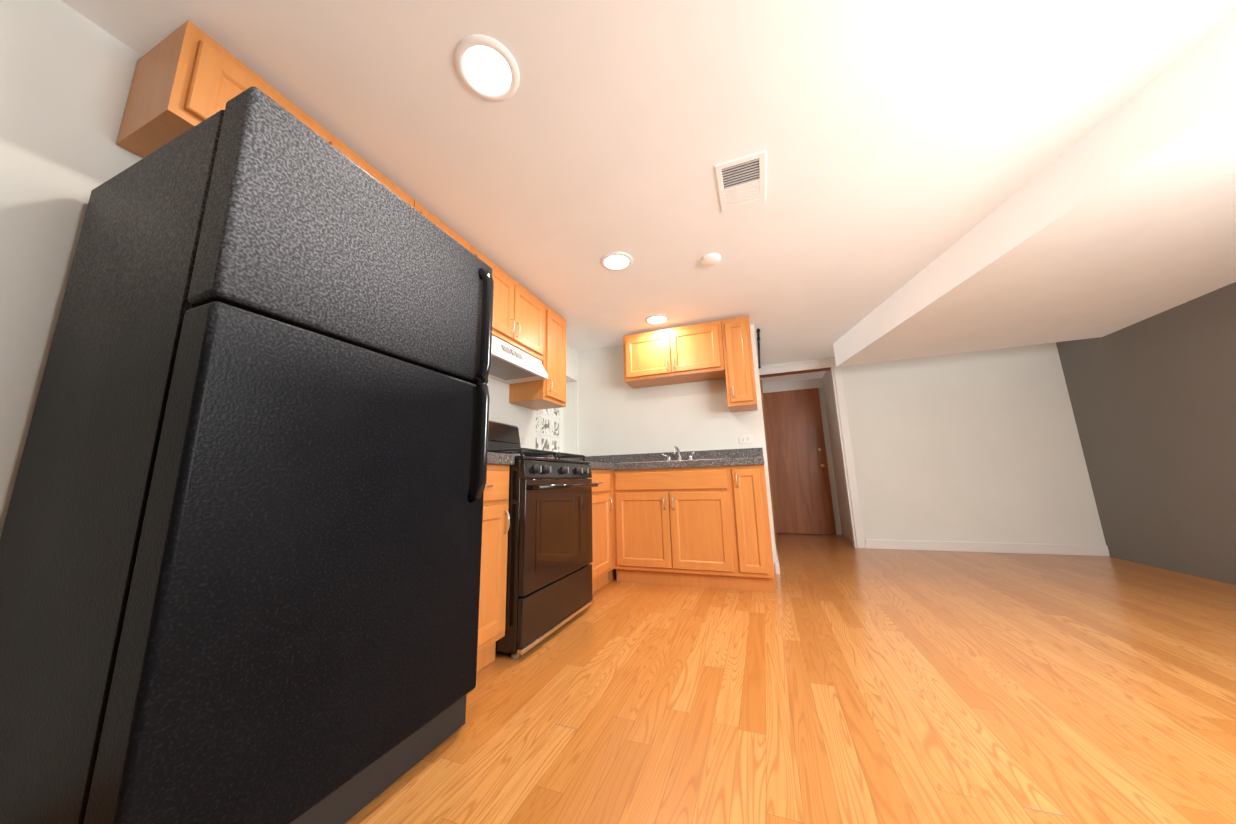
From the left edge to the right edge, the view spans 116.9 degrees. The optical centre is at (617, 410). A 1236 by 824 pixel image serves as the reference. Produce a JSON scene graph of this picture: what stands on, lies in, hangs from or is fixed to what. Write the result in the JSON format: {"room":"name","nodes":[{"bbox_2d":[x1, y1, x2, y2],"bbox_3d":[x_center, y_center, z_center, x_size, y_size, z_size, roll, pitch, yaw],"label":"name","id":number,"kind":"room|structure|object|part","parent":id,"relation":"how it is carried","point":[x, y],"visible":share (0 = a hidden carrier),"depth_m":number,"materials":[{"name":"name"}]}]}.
{"room":"kitchen","nodes":[
{"label":"kitchen","id":0,"kind":"room"},
{"bbox_2d":[0,0,578,537],"bbox_3d":[-1.398,0.060,1.815,0.300,2.200,4.800,-5,-11,20],"label":"wall","id":1,"kind":"structure","parent":0,"point":[66,74],"depth_m":1.05,"materials":[{"name":"paint"}]},
{"bbox_2d":[116,20,338,157],"bbox_3d":[-1.335,-0.959,1.329,0.323,0.318,0.397,-5,-11,20],"label":"upper cabinet","id":2,"kind":"object","parent":1,"relation":"attached to","point":[188,74],"depth_m":1.15,"materials":[{"name":"brown wood"}]},
{"bbox_2d":[336,140,419,212],"bbox_3d":[-1.195,-0.895,1.695,0.323,0.318,0.397,-5,-11,20],"label":"upper cabinet","id":3,"kind":"object","parent":1,"relation":"attached to","point":[340,145],"depth_m":1.66,"materials":[{"name":"brown wood"}]},
{"bbox_2d":[420,205,475,255],"bbox_3d":[-1.050,-0.606,2.018,0.323,0.775,0.388,-5,-11,20],"label":"upper cabinet","id":4,"kind":"object","parent":1,"relation":"attached to","point":[423,211],"depth_m":2.04,"materials":[{"name":"brown wood"}]},
{"bbox_2d":[476,249,547,363],"bbox_3d":[-0.843,-0.658,2.596,0.323,0.470,0.797,-5,-11,20],"label":"upper cabinet","id":5,"kind":"object","parent":1,"relation":"attached to","point":[520,318],"depth_m":2.58,"materials":[{"name":"brown wood"}]},
{"bbox_3d":[-0.701,-0.664,2.542,0.020,0.395,0.741,-5,-11,20],"label":"cab door","id":6,"kind":"part","parent":5,"relation":"part of","materials":[{"name":"brown wood"}]},
{"bbox_3d":[-0.676,-0.546,2.511,0.029,0.107,0.076,-5,-11,20],"label":"cab handle","id":7,"kind":"part","parent":5,"relation":"part of","materials":[{"name":"silver metal"}]},
{"bbox_2d":[488,335,547,383],"bbox_3d":[-0.823,-0.351,2.534,0.347,0.153,0.788,-5,-11,20],"label":"range hood","id":8,"kind":"object","parent":5,"relation":"attached to","point":[510,364],"visible":0.56,"depth_m":2.58,"materials":[{"name":"white metal"}]},
{"bbox_2d":[519,434,524,443],"bbox_3d":[-0.774,0.229,3.022,0.009,0.072,0.116,-5,-11,20],"label":"electrical outlet","id":9,"kind":"object","parent":1,"relation":"attached to","point":[522,439],"visible":0.62,"depth_m":3.04,"materials":[{"name":"white plastic"}]},
{"bbox_2d":[509,306,565,409],"bbox_3d":[-0.635,-0.419,3.101,0.323,0.765,0.351,-5,-11,20],"label":"upper cabinet","id":10,"kind":"object","parent":1,"relation":"attached to","point":[549,393],"depth_m":2.99,"materials":[{"name":"brown wood"}]},
{"bbox_3d":[-0.508,-0.191,2.880,0.029,0.107,0.012,-5,-11,20],"label":"cab handle","id":11,"kind":"part","parent":10,"relation":"part of","materials":[{"name":"silver metal"}]},
{"bbox_3d":[-0.494,-0.425,3.048,0.020,0.690,0.296,-5,-11,20],"label":"cab door","id":12,"kind":"part","parent":10,"relation":"part of","materials":[{"name":"brown wood"}]},
{"bbox_2d":[536,408,559,451],"bbox_3d":[-0.747,0.065,3.728,0.084,0.778,0.583,-5,-11,20],"label":"window","id":13,"kind":"structure","parent":1,"relation":"in","point":[547,429],"depth_m":3.74,"materials":[{"name":"white"}]},
{"bbox_2d":[523,450,580,459],"bbox_3d":[-0.823,0.346,2.835,0.018,0.114,2.417,-5,-11,20],"label":"backsplash","id":14,"kind":"structure","parent":1,"relation":"attached to","point":[579,458],"depth_m":3.73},
{"bbox_2d":[61,0,1235,383],"bbox_3d":[1.296,-1.050,2.445,5.300,0.080,7.500,-5,-11,20],"label":"ceiling","id":15,"kind":"structure","parent":0,"point":[901,142],"depth_m":1.51,"materials":[{"name":"paint"}]},
{"bbox_2d":[454,34,519,101],"bbox_3d":[-0.451,-1.171,1.312,0.216,0.010,0.216,-5,-11,20],"label":"recessed light","id":16,"kind":"object","parent":15,"relation":"in","point":[486,67],"visible":1,"depth_m":1.30,"materials":[{"name":"white"}]},
{"bbox_2d":[600,252,632,270],"bbox_3d":[-0.008,-0.966,2.474,0.216,0.010,0.216,-5,-11,20],"label":"recessed light","id":17,"kind":"object","parent":15,"relation":"in","point":[616,261],"visible":1,"depth_m":2.46,"materials":[{"name":"white glass"}]},
{"bbox_2d":[645,314,668,324],"bbox_3d":[0.348,-0.805,3.383,0.216,0.010,0.216,-5,-11,20],"label":"recessed light","id":18,"kind":"object","parent":15,"relation":"in","point":[657,319],"visible":1,"depth_m":3.37,"materials":[{"name":"white glass"}]},
{"bbox_2d":[701,253,720,265],"bbox_3d":[0.606,-0.974,2.468,0.124,0.026,0.124,-5,-11,20],"label":"smoke detector","id":19,"kind":"object","parent":15,"relation":"attached to","point":[711,259],"visible":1,"depth_m":2.44,"materials":[{"name":"white plastic"}]},
{"bbox_2d":[715,151,765,211],"bbox_3d":[0.602,-1.099,1.848,0.220,0.007,0.325,-5,-11,20],"label":"ceiling vent","id":20,"kind":"object","parent":15,"relation":"in","point":[741,182],"visible":1,"depth_m":1.83,"materials":[{"name":"white metal"}]},
{"bbox_2d":[833,12,1235,366],"bbox_3d":[2.318,-1.145,1.144,2.080,0.260,5.645,-5,-11,20],"label":"soffit","id":21,"kind":"structure","parent":15,"relation":"attached to","point":[1123,216],"depth_m":2.00,"materials":[{"name":"paint"}]},
{"bbox_2d":[578,324,776,573],"bbox_3d":[0.735,0.596,4.973,2.230,2.200,2.700,-5,-11,20],"label":"wall","id":22,"kind":"structure","parent":0,"point":[618,415],"depth_m":3.74,"materials":[{"name":"paint"}]},
{"bbox_2d":[581,448,762,463],"bbox_3d":[0.440,0.463,3.631,1.779,0.114,0.019,-5,-11,20],"label":"backsplash","id":23,"kind":"structure","parent":22,"relation":"attached to","point":[726,454],"depth_m":3.50,"materials":[{"name":"grey stone"}]},
{"bbox_2d":[623,320,727,388],"bbox_3d":[0.533,-0.510,3.603,0.920,0.458,0.322,-5,-11,20],"label":"upper cabinet","id":24,"kind":"object","parent":22,"relation":"attached to","point":[695,352],"depth_m":3.46,"materials":[{"name":"brown wood"}]},
{"bbox_3d":[0.475,-0.417,3.420,0.076,0.107,0.029,-5,-11,20],"label":"cab handle","id":25,"kind":"part","parent":24,"relation":"part of","materials":[{"name":"silver metal"}]},
{"bbox_3d":[0.480,-0.528,3.462,0.865,0.383,0.020,-5,-11,20],"label":"cab door","id":26,"kind":"part","parent":24,"relation":"part of","materials":[{"name":"brown wood"}]},
{"bbox_2d":[723,315,757,411],"bbox_3d":[1.081,-0.402,3.375,0.234,0.782,0.322,-5,-11,20],"label":"upper cabinet","id":27,"kind":"object","parent":22,"relation":"attached to","point":[738,356],"depth_m":3.23,"materials":[{"name":"brown wood"}]},
{"bbox_3d":[0.967,-0.154,3.184,0.012,0.107,0.029,-5,-11,20],"label":"cab handle","id":28,"kind":"part","parent":27,"relation":"part of","materials":[{"name":"silver metal"}]},
{"bbox_3d":[1.028,-0.419,3.234,0.177,0.707,0.020,-5,-11,20],"label":"cab door","id":29,"kind":"part","parent":27,"relation":"part of","materials":[{"name":"brown wood"}]},
{"bbox_2d":[739,435,752,443],"bbox_3d":[1.145,0.263,3.405,0.116,0.072,0.009,-5,-11,20],"label":"electrical outlet","id":30,"kind":"object","parent":22,"relation":"attached to","point":[745,439],"visible":1,"depth_m":3.40,"materials":[{"name":"white plastic"}]},
{"bbox_2d":[756,328,760,368],"bbox_3d":[1.558,-0.648,4.194,0.032,0.049,1.370,-5,-11,20],"label":"pipe rail","id":31,"kind":"object","parent":22,"relation":"attached to","point":[758,339],"visible":0.94,"depth_m":3.94,"materials":[{"name":"black metal"}]},
{"bbox_2d":[775,544,779,574],"bbox_3d":[1.582,1.429,3.814,0.024,0.095,1.462,-5,-11,20],"label":"baseboard","id":32,"kind":"structure","parent":22,"relation":"attached to","point":[777,568],"depth_m":3.15,"materials":[{"name":"white wood"}]},
{"bbox_2d":[762,380,823,392],"bbox_3d":[2.596,0.665,5.485,0.883,2.160,0.019,-5,-11,20],"label":"trim","id":33,"kind":"structure","parent":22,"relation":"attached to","point":[794,386],"depth_m":5.65,"materials":[{"name":"white"}]},
{"bbox_2d":[344,533,1235,823],"bbox_3d":[1.351,1.181,2.029,5.300,0.060,7.500,-5,-11,20],"label":"floor","id":34,"kind":"structure","parent":0,"point":[836,679],"depth_m":1.33,"materials":[{"name":"brown wood"}]},
{"bbox_2d":[0,86,493,823],"bbox_3d":[-0.966,0.200,1.162,0.841,1.664,0.798,-5,-11,20],"label":"fridge","id":35,"kind":"object","parent":34,"relation":"on","point":[240,554],"visible":1,"depth_m":0.83,"materials":[{"name":"black metal"}]},
{"bbox_3d":[-0.501,-0.118,1.392,0.074,0.891,0.031,-5,-11,20],"label":"handle","id":36,"kind":"part","parent":35,"relation":"part of","materials":[{"name":"black plastic"}]},
{"bbox_2d":[477,460,513,670],"bbox_3d":[-0.877,0.698,1.712,0.627,0.882,0.424,-5,-11,20],"label":"base cabinet","id":37,"kind":"object","parent":34,"relation":"on","point":[496,518],"depth_m":1.70,"materials":[{"name":"brown wood"}]},
{"bbox_3d":[-0.558,0.448,1.694,0.029,0.229,0.219,-5,-11,20],"label":"cab handle","id":38,"kind":"part","parent":37,"relation":"part of","materials":[{"name":"silver metal"}]},
{"bbox_3d":[-0.595,0.619,1.617,0.020,0.720,0.380,-5,-11,20],"label":"cab door","id":39,"kind":"part","parent":37,"relation":"part of","materials":[{"name":"brown wood"}]},
{"bbox_2d":[487,452,514,459],"bbox_3d":[-0.884,0.238,1.795,0.637,0.052,0.424,-5,-11,20],"label":"countertop","id":40,"kind":"structure","parent":37,"relation":"on","point":[490,455],"depth_m":1.77,"materials":[{"name":"grey stone"}]},
{"bbox_2d":[488,420,597,658],"bbox_3d":[-0.584,0.625,2.273,0.710,1.218,0.784,-5,-11,20],"label":"stove","id":41,"kind":"object","parent":34,"relation":"on","point":[549,570],"visible":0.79,"depth_m":1.99,"materials":[{"name":"black metal"}]},
{"bbox_3d":[-0.308,0.348,2.202,0.035,0.047,0.613,-5,-11,20],"label":"knob","id":42,"kind":"part","parent":41,"relation":"part of","materials":[{"name":"black"}]},
{"bbox_3d":[-0.284,0.438,2.191,0.060,0.025,0.712,-5,-11,20],"label":"handle","id":43,"kind":"part","parent":41,"relation":"part of","materials":[{"name":"black"}]},
{"bbox_2d":[588,468,616,592],"bbox_3d":[-0.426,0.906,2.889,0.627,0.882,0.541,-5,-11,20],"label":"base cabinet","id":44,"kind":"object","parent":34,"relation":"on","point":[604,497],"depth_m":2.88,"materials":[{"name":"brown wood"}]},
{"bbox_3d":[-0.148,0.825,2.783,0.020,0.720,0.471,-5,-11,20],"label":"cab door","id":45,"kind":"part","parent":44,"relation":"part of","materials":[{"name":"brown wood"}]},
{"bbox_3d":[-0.103,0.657,2.881,0.029,0.229,0.265,-5,-11,20],"label":"cab handle","id":46,"kind":"part","parent":44,"relation":"part of","materials":[{"name":"silver metal"}]},
{"bbox_2d":[574,460,640,471],"bbox_3d":[-0.299,0.498,3.269,0.674,0.052,1.197,-5,-11,20],"label":"countertop","id":47,"kind":"structure","parent":44,"relation":"on","point":[593,463],"depth_m":3.09,"materials":[{"name":"grey stone"}]},
{"bbox_2d":[613,472,640,581],"bbox_3d":[-0.214,1.004,3.441,0.627,0.882,0.656,-5,-11,20],"label":"base cabinet","id":48,"kind":"object","parent":34,"relation":"on","point":[628,487],"depth_m":3.03,"materials":[{"name":"brown wood"}]},
{"bbox_2d":[725,464,775,592],"bbox_3d":[1.052,0.888,2.992,0.266,0.882,0.627,-5,-11,20],"label":"base cabinet","id":49,"kind":"object","parent":34,"relation":"on","point":[750,545],"depth_m":2.72,"materials":[{"name":"brown wood"}]},
{"bbox_3d":[0.401,0.837,2.921,0.890,0.720,0.020,-5,-11,20],"label":"cab door","id":50,"kind":"part","parent":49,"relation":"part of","materials":[{"name":"brown wood"}]},
{"bbox_2d":[641,456,763,471],"bbox_3d":[0.640,0.466,3.219,1.123,0.052,0.637,-5,-11,20],"label":"countertop","id":51,"kind":"structure","parent":49,"relation":"on","point":[736,459],"depth_m":2.92,"materials":[{"name":"grey stone"}]},
{"bbox_3d":[0.389,0.715,2.921,0.082,0.107,0.029,-5,-11,20],"label":"cab handle","id":52,"kind":"part","parent":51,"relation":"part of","materials":[{"name":"silver metal"}]},
{"bbox_2d":[631,459,710,462],"bbox_3d":[0.491,0.532,3.244,0.840,0.173,0.550,-5,-11,20],"label":"sink","id":53,"kind":"object","parent":51,"relation":"in","point":[679,460],"visible":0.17,"depth_m":2.97,"materials":[{"name":"silver metal"}]},
{"bbox_2d":[662,445,694,460],"bbox_3d":[0.530,0.393,3.388,0.301,0.151,0.258,-5,-11,20],"label":"faucet","id":54,"kind":"object","parent":51,"relation":"on","point":[675,448],"visible":0.62,"depth_m":3.43,"materials":[{"name":"silver metal"}]},
{"bbox_3d":[0.867,0.513,2.774,0.012,0.107,0.029,-5,-11,20],"label":"cab handle","id":55,"kind":"part","parent":49,"relation":"part of","materials":[{"name":"silver metal"}]},
{"bbox_3d":[0.944,0.786,2.721,0.188,0.720,0.020,-5,-11,20],"label":"cab door","id":56,"kind":"part","parent":49,"relation":"part of","materials":[{"name":"brown wood"}]},
{"bbox_2d":[762,342,1105,545],"bbox_3d":[3.270,0.391,4.212,3.070,2.200,0.120,-5,-11,20],"label":"wall","id":57,"kind":"structure","parent":0,"point":[981,446],"depth_m":4.00,"materials":[{"name":"paint"}]},
{"bbox_2d":[761,380,776,542],"bbox_3d":[2.010,0.663,5.102,0.038,2.037,0.660,-5,-11,20],"label":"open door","id":58,"kind":"structure","parent":57,"relation":"in","point":[769,462],"depth_m":4.78,"materials":[{"name":"white paint"}]},
{"bbox_2d":[763,388,835,534],"bbox_3d":[2.560,0.710,5.437,0.774,2.040,0.112,-5,-11,20],"label":"entry door","id":59,"kind":"structure","parent":57,"relation":"in","point":[802,496],"depth_m":5.43,"materials":[{"name":"brown wood"}]},
{"bbox_3d":[2.844,0.666,5.313,0.064,0.287,0.070,-5,-11,20],"label":"knob","id":60,"kind":"part","parent":59,"relation":"part of","materials":[{"name":"gold metal"}]},
{"bbox_2d":[759,358,865,547],"bbox_3d":[2.277,0.490,4.574,0.944,2.185,0.162,-5,-11,20],"label":"door frame","id":61,"kind":"structure","parent":57,"relation":"attached to","point":[842,407],"depth_m":4.45,"materials":[{"name":"white wood"}]},
{"bbox_2d":[865,539,1109,555],"bbox_3d":[3.618,1.382,3.830,1.930,0.095,0.014,-5,-11,20],"label":"baseboard","id":62,"kind":"structure","parent":57,"relation":"attached to","point":[1066,549],"depth_m":3.78,"materials":[{"name":"white wood"}]},
{"bbox_2d":[1056,282,1235,584],"bbox_3d":[3.488,-0.254,0.785,0.200,2.200,6.250,-5,-11,20],"label":"wall","id":63,"kind":"structure","parent":0,"point":[1153,400],"depth_m":2.90,"materials":[{"name":"paint"}]}
]}

